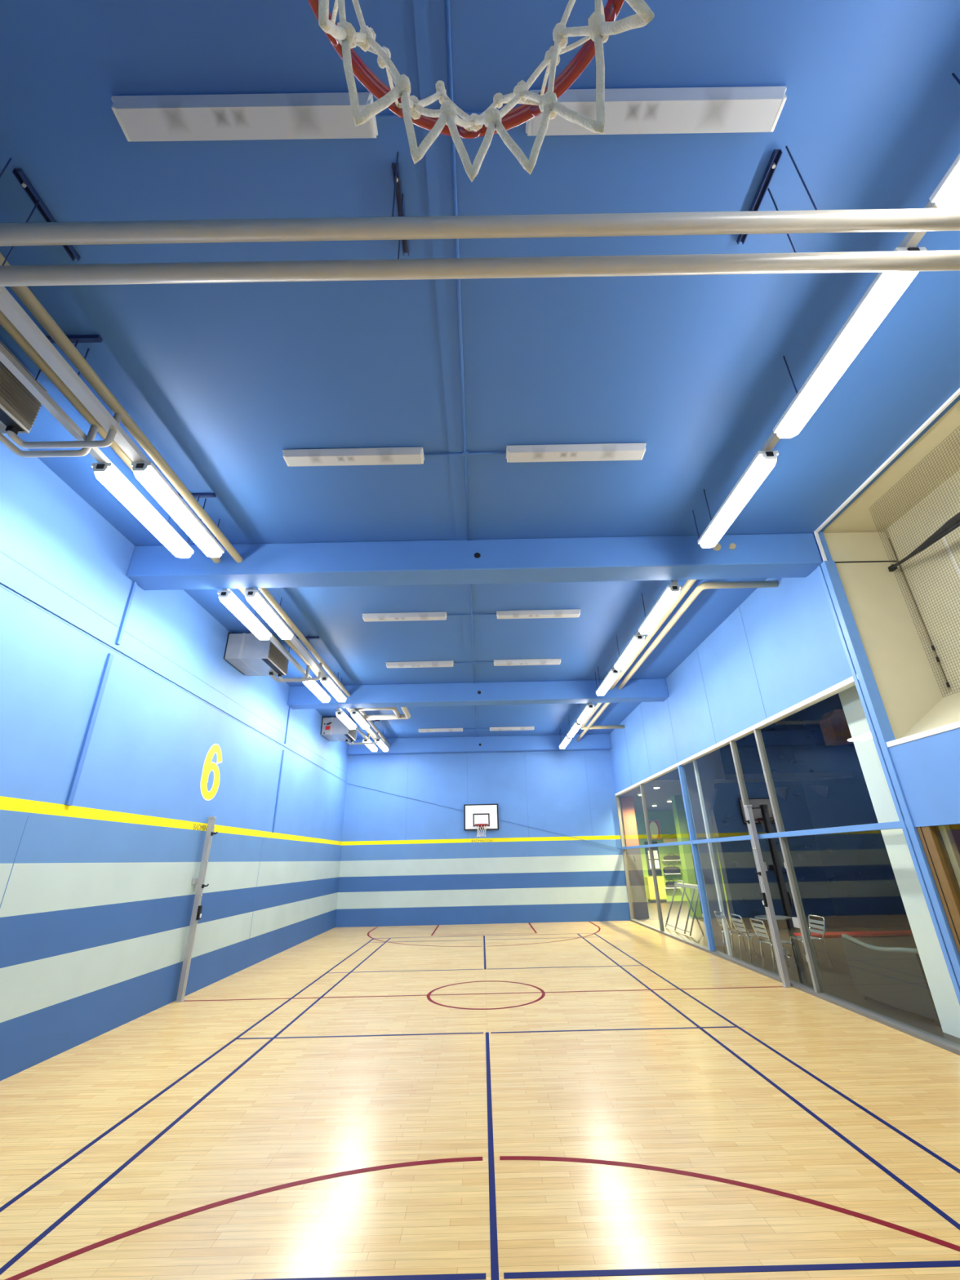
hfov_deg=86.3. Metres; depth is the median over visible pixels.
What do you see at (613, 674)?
light
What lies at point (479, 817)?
basketball hoop
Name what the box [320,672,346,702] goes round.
light
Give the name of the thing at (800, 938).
bistro chair
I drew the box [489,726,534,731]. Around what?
ceiling light
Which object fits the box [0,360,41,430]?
grille
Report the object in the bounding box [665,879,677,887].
sports bag
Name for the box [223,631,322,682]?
heater
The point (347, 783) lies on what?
cable
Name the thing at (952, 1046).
baseboard
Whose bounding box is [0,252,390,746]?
pipe
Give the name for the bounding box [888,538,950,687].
rope
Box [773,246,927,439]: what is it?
light
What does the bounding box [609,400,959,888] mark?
wall
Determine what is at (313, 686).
light
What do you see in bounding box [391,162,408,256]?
channel
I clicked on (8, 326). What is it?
pipe
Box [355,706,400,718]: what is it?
pipe
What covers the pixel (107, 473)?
light
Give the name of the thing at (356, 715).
light
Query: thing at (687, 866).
pillar
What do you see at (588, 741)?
beam
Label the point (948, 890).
door
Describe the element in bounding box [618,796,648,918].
pillar
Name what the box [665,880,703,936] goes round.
rack
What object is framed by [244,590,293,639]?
light
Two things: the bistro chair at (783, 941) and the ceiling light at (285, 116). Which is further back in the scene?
the bistro chair at (783, 941)
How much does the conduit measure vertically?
0.034 m
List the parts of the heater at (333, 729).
casing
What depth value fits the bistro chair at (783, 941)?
9.41 m
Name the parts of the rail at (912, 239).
hanger rod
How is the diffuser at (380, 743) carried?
attached to the light at (380, 743)
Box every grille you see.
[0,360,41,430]
[268,641,288,674]
[348,728,356,740]
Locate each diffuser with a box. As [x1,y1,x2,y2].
[377,739,388,751]
[559,737,571,748]
[567,723,581,737]
[937,163,959,206]
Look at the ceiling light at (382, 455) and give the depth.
5.67 m
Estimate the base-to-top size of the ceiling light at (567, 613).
0.090 m
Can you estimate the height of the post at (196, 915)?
2.735 m
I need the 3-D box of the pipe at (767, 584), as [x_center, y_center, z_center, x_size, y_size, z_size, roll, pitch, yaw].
[4.180,1.389,13.582,1.269,0.110,11.665,-1,-23,0]
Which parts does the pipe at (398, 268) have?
hanger rod, hanger rod, hanger rod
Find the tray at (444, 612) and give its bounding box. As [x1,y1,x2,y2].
[362,611,446,614]
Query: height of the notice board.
1.460 m
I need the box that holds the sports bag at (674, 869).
[662,863,680,873]
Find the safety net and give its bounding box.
[869,427,959,695]
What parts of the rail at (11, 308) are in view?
hanger rod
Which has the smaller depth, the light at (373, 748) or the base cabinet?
the light at (373, 748)
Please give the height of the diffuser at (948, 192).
0.085 m
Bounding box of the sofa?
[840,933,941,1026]
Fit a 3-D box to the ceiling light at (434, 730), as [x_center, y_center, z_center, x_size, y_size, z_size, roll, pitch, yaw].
[-1.367,3.141,17.813,1.550,0.090,0.210,-1,-23,0]
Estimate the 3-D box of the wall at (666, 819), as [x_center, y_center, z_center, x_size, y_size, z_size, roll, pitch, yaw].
[8.053,8.321,20.214,6.266,4.200,10.400,-1,-23,0]
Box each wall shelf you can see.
[661,859,680,863]
[662,873,680,877]
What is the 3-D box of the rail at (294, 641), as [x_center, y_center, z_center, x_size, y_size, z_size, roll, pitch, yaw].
[-3.378,0.116,10.124,0.121,0.520,5.490,-1,-23,0]
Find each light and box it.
[91,462,194,558]
[111,92,377,142]
[130,462,224,558]
[217,591,271,639]
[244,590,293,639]
[282,447,424,466]
[302,676,330,702]
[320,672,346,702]
[335,711,356,729]
[350,711,369,728]
[362,611,446,622]
[362,737,377,751]
[374,731,388,751]
[385,660,453,668]
[417,728,462,732]
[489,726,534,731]
[493,658,560,666]
[496,608,580,618]
[506,443,646,462]
[525,86,786,135]
[559,728,571,748]
[567,715,581,737]
[576,704,594,723]
[595,666,620,695]
[613,634,644,670]
[637,585,680,635]
[697,450,778,548]
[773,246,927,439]
[928,72,959,208]
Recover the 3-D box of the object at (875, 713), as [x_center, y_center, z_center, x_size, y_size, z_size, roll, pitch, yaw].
[4.908,1.526,6.073,0.140,5.650,0.170,-1,-23,0]
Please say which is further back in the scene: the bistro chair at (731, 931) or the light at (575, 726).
the light at (575, 726)
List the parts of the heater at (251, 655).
wall plate, casing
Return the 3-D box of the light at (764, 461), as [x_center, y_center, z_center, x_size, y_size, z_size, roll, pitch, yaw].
[2.878,-1.761,5.919,0.200,0.650,1.604,-1,-23,0]
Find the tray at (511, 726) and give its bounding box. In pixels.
[489,726,534,728]
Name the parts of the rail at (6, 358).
hanger rod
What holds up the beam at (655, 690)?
attached to the wall at (126, 724)
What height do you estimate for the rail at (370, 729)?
0.520 m
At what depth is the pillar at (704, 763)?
12.71 m
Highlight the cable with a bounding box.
[346,782,621,848]
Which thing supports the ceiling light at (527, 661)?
attached to the ceiling at (221, 379)
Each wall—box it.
[0,433,348,1080]
[335,750,630,927]
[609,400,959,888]
[635,810,727,902]
[709,693,911,928]
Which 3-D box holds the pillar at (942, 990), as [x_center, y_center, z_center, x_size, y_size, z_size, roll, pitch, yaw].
[5.495,1.071,6.882,0.470,7.100,0.920,-1,-23,0]
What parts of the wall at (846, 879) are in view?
panel, angled panel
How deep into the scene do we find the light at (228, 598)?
8.00 m
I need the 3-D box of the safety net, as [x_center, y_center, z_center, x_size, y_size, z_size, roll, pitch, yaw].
[5.161,-1.049,5.090,0.002,2.594,2.530,-1,-23,0]
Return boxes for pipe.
[0,146,959,246]
[0,187,959,286]
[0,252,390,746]
[0,310,375,741]
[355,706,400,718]
[364,706,410,719]
[576,580,778,741]
[580,542,720,728]
[581,724,624,729]
[728,542,736,549]
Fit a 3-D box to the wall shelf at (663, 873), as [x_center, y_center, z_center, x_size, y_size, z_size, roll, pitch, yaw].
[9.006,11.034,23.998,0.730,0.165,0.300,-1,-23,0]
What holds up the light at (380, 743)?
hanging from the rail at (370, 729)
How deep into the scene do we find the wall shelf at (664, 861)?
24.17 m
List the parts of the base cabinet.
door, door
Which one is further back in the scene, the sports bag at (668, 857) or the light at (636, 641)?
the sports bag at (668, 857)
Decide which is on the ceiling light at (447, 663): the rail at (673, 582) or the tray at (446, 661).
the tray at (446, 661)
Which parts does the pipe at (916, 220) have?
hanger rod, hanger rod, hanger rod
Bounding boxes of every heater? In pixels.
[0,340,121,457]
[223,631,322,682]
[320,716,377,744]
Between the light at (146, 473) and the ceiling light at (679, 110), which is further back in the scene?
the light at (146, 473)
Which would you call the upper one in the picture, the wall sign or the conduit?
the conduit
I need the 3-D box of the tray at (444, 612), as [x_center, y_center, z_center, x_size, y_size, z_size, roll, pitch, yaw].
[-1.396,-0.460,9.521,1.550,0.020,0.190,-1,-23,0]
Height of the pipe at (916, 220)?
0.862 m
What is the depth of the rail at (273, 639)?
9.85 m
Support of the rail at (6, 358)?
hanging from the ceiling at (221, 379)
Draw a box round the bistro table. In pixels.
[754,915,793,959]
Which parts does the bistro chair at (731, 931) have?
frame, leg, leg, leg, leg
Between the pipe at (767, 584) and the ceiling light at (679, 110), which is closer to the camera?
the ceiling light at (679, 110)
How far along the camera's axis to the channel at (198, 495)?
6.29 m
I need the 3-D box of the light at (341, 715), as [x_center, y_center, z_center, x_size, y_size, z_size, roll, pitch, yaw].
[-3.722,2.017,14.364,0.200,0.650,1.604,-1,-23,0]
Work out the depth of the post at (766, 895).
8.53 m
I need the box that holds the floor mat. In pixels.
[794,929,912,937]
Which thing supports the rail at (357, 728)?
hanging from the ceiling at (221, 379)
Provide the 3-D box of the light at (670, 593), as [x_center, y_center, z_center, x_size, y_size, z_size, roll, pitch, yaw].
[2.886,-0.687,8.418,0.200,0.650,1.604,-1,-23,0]
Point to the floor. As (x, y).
(603, 1100)
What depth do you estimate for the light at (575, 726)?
15.67 m
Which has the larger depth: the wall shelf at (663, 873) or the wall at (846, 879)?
the wall shelf at (663, 873)
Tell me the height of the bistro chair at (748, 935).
0.816 m
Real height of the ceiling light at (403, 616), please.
0.090 m
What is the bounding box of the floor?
[0,901,959,1279]
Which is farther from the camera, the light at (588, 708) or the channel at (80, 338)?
the light at (588, 708)
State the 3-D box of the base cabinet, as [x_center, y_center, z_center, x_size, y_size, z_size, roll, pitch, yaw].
[8.123,11.512,23.666,0.740,1.060,0.498,-1,-23,0]
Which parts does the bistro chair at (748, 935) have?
frame, leg, leg, seat frame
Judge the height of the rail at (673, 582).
0.520 m
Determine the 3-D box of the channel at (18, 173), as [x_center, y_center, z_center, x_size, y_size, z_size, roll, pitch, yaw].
[-3.025,-2.956,3.590,0.044,0.050,0.540,-1,-23,0]
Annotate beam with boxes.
[126,533,822,590]
[287,678,668,709]
[346,733,611,755]
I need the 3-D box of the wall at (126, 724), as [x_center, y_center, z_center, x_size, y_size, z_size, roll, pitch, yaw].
[-4.934,2.762,9.069,0.230,6.150,19.890,-1,-23,0]
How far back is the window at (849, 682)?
9.54 m
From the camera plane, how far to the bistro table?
10.46 m
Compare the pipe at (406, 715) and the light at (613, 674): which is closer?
the light at (613, 674)
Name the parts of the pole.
wall plate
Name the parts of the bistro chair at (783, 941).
frame, leg, leg, seat frame, leg, leg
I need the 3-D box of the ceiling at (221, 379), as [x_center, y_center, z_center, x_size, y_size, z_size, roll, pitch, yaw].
[-0.099,-0.248,10.346,10.034,0.212,19.890,-1,-23,0]
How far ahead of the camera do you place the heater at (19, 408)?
4.61 m
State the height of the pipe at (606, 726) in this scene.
0.120 m
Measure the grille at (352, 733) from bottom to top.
0.335 m
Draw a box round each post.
[175,816,217,1002]
[743,804,791,987]
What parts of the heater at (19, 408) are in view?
casing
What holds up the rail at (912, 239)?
hanging from the ceiling at (221, 379)
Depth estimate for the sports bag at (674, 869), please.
23.97 m
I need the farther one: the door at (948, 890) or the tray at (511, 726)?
the tray at (511, 726)
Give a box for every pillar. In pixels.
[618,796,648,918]
[670,795,702,917]
[677,752,733,946]
[838,684,959,1038]
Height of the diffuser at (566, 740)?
0.085 m
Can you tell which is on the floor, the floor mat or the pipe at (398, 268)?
the floor mat
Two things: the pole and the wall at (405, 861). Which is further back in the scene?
the wall at (405, 861)
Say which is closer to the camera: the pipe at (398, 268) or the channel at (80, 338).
the pipe at (398, 268)
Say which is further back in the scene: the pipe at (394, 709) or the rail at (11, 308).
the pipe at (394, 709)
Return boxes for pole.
[888,511,959,571]
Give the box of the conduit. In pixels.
[376,0,505,734]
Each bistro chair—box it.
[714,911,756,957]
[729,913,775,963]
[749,917,801,972]
[789,914,833,967]
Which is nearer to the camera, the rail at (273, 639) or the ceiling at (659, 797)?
the rail at (273, 639)
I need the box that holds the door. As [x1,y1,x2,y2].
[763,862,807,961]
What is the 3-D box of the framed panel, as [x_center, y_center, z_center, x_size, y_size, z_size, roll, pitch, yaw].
[8.440,9.221,24.887,0.660,0.900,0.100,-1,-23,0]
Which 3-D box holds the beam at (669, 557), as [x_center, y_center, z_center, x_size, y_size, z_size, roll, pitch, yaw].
[-0.061,-1.132,7.420,9.714,0.500,0.424,-1,-23,0]
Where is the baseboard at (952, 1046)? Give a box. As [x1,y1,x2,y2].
[629,919,959,1055]
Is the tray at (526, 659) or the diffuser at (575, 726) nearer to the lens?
the tray at (526, 659)
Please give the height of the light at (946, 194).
0.650 m
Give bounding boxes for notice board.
[644,841,662,875]
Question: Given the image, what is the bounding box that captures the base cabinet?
[644,875,666,902]
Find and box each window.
[615,674,906,992]
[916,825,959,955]
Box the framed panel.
[648,819,662,839]
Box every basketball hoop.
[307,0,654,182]
[463,804,498,836]
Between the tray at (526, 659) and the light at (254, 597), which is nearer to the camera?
the light at (254, 597)
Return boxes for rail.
[0,286,222,554]
[0,342,193,555]
[222,588,327,689]
[245,588,342,689]
[336,708,374,744]
[349,707,384,742]
[595,579,678,685]
[692,200,938,545]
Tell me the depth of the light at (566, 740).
17.33 m
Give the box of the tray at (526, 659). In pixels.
[493,658,555,660]
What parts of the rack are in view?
leg, foot rail, leg, leg, leg, leg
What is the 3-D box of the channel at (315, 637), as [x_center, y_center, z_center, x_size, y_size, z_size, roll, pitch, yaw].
[-3.490,0.052,10.310,0.480,0.250,0.044,-1,-23,0]
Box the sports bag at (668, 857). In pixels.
[663,853,679,860]
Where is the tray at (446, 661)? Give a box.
[385,660,453,664]
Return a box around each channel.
[12,168,79,261]
[45,334,102,347]
[177,492,215,502]
[296,635,319,642]
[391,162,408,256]
[736,149,782,244]
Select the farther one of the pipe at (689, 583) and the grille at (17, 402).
the pipe at (689, 583)
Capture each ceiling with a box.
[0,0,959,738]
[618,771,855,811]
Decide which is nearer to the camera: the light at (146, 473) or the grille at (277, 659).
the light at (146, 473)
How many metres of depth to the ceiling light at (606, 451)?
5.68 m
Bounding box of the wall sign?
[662,838,677,842]
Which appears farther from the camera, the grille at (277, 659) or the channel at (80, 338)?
the grille at (277, 659)
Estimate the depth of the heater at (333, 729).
15.80 m
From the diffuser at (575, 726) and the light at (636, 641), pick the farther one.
the diffuser at (575, 726)
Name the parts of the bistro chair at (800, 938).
leg, leg, seat frame, leg, frame, leg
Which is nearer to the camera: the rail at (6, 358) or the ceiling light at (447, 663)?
the rail at (6, 358)

